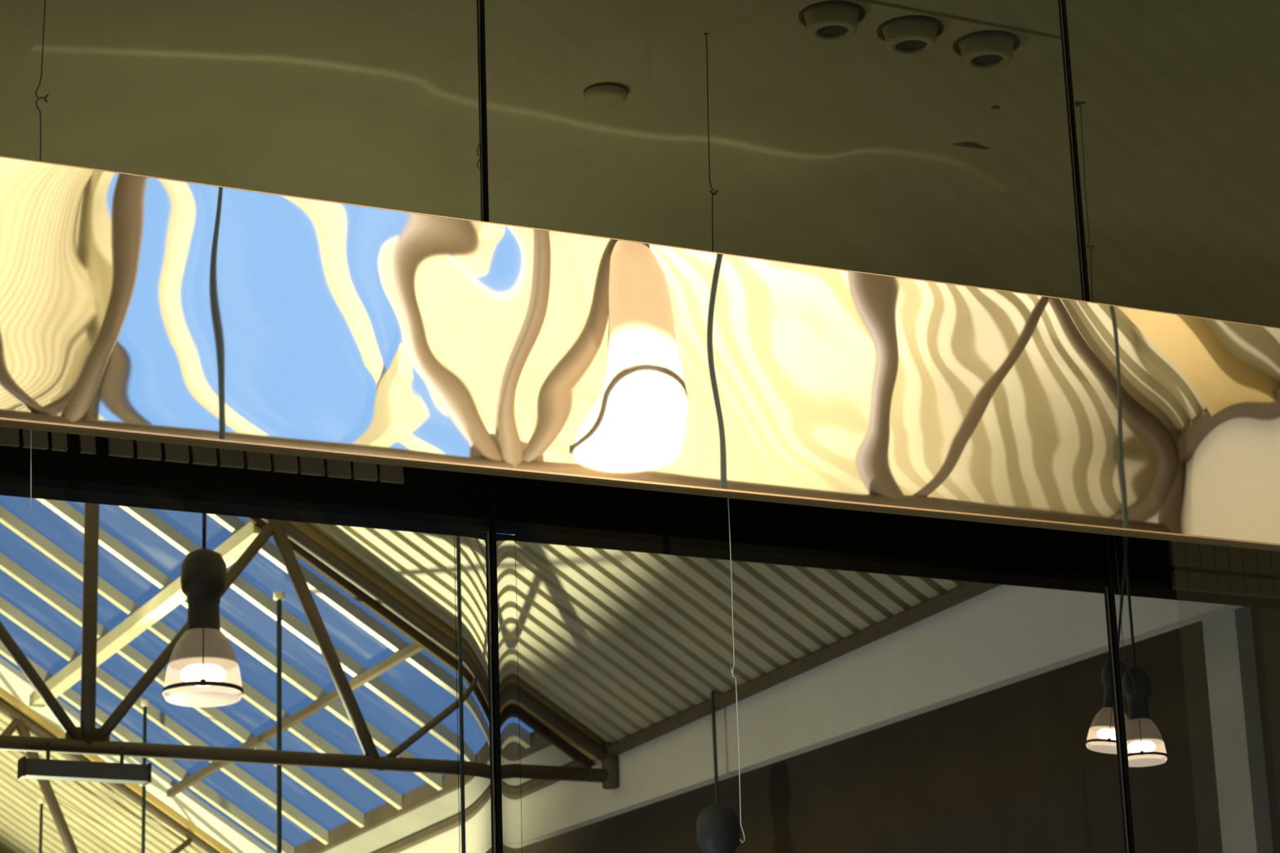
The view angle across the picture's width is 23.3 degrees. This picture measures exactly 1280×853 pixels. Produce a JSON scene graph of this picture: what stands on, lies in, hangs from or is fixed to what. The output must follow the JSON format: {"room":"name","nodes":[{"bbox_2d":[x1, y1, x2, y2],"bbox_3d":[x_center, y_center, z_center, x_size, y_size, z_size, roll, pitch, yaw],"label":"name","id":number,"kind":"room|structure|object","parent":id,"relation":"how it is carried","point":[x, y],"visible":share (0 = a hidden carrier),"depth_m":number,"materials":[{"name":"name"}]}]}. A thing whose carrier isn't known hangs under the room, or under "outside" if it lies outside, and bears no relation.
{"room":"shopping mall","nodes":[
{"label":"shopping mall","id":0,"kind":"room"},
{"bbox_2d":[0,0,497,852],"bbox_3d":[-1.534,1.031,9.381,2.388,6.855,0.001,6,-19,-25],"label":"glass panel","id":1,"kind":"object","parent":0,"point":[203,650],"depth_m":9.80,"materials":[{"name":"clear glass"}]},
{"bbox_2d":[477,0,502,852],"bbox_3d":[-0.475,1.148,9.881,0.215,6.855,0.027,6,-19,-25],"label":"joint","id":2,"kind":"object","parent":1,"relation":"attached to","point":[493,524],"visible":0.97,"depth_m":10.05,"materials":[{"name":"black plastic"}]},
{"bbox_2d":[484,0,1129,852],"bbox_3d":[0.634,1.266,10.392,2.395,6.855,0.001,6,-19,-25],"label":"glass panel","id":3,"kind":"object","parent":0,"point":[905,683],"depth_m":10.74,"materials":[{"name":"clear glass"}]},
{"bbox_2d":[0,155,1279,551],"bbox_3d":[0.225,-0.148,10.462,5.407,0.839,0.297,6,-19,-25],"label":"band","id":4,"kind":"object","parent":3,"relation":"attached to","point":[133,307],"visible":1,"depth_m":10.18,"materials":[{"name":"silver"}]},
{"bbox_2d":[30,430,31,508],"bbox_3d":[-1.822,0.028,9.360,0.021,0.415,0.170,6,-19,-25],"label":"wire","id":5,"kind":"object","parent":4,"relation":"hanging from","point":[30,430],"visible":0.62,"depth_m":9.40,"materials":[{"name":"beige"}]},
{"bbox_2d":[727,497,745,843],"bbox_3d":[0.338,0.630,10.247,0.027,1.477,0.170,6,-19,-25],"label":"wire","id":6,"kind":"object","parent":4,"relation":"hanging from","point":[731,669],"visible":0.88,"depth_m":10.26,"materials":[{"name":"beige"}]},
{"bbox_2d":[1114,536,1135,696],"bbox_3d":[1.746,0.564,10.974,0.047,0.767,0.170,6,-19,-25],"label":"wire","id":7,"kind":"object","parent":4,"relation":"hanging from","point":[1114,536],"visible":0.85,"depth_m":11.00,"materials":[{"name":"grey metal"}]},
{"bbox_2d":[1059,0,1135,852],"bbox_3d":[1.714,1.383,10.898,0.034,6.855,0.020,6,-19,-25],"label":"joint","id":8,"kind":"object","parent":3,"relation":"attached to","point":[1111,589],"visible":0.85,"depth_m":11.12,"materials":[{"name":"black plastic"}]},
{"bbox_2d":[1065,0,1279,852],"bbox_3d":[2.802,1.500,11.402,2.388,6.855,0.001,6,-19,-25],"label":"glass panel","id":9,"kind":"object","parent":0,"point":[1177,102],"depth_m":11.65,"materials":[{"name":"clear glass"}]},
{"bbox_3d":[1.328,-1.265,14.093,12.000,0.100,4.660,6,-19,-25],"label":"ceiling","id":10,"kind":"structure","parent":0,"visible":0},
{"bbox_2d":[35,0,48,161],"bbox_3d":[-1.900,-1.532,9.916,0.043,1.629,0.006,6,-19,-25],"label":"wire","id":11,"kind":"object","parent":10,"relation":"hanging from","point":[47,95],"visible":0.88,"depth_m":9.77,"materials":[{"name":"grey metal"}]},
{"bbox_2d":[476,0,482,221],"bbox_3d":[-0.554,-1.412,10.552,0.025,1.575,0.004,6,-19,-25],"label":"wire","id":12,"kind":"object","parent":10,"relation":"hanging from","point":[479,0],"visible":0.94,"depth_m":10.45,"materials":[{"name":"grey metal"}]}
]}

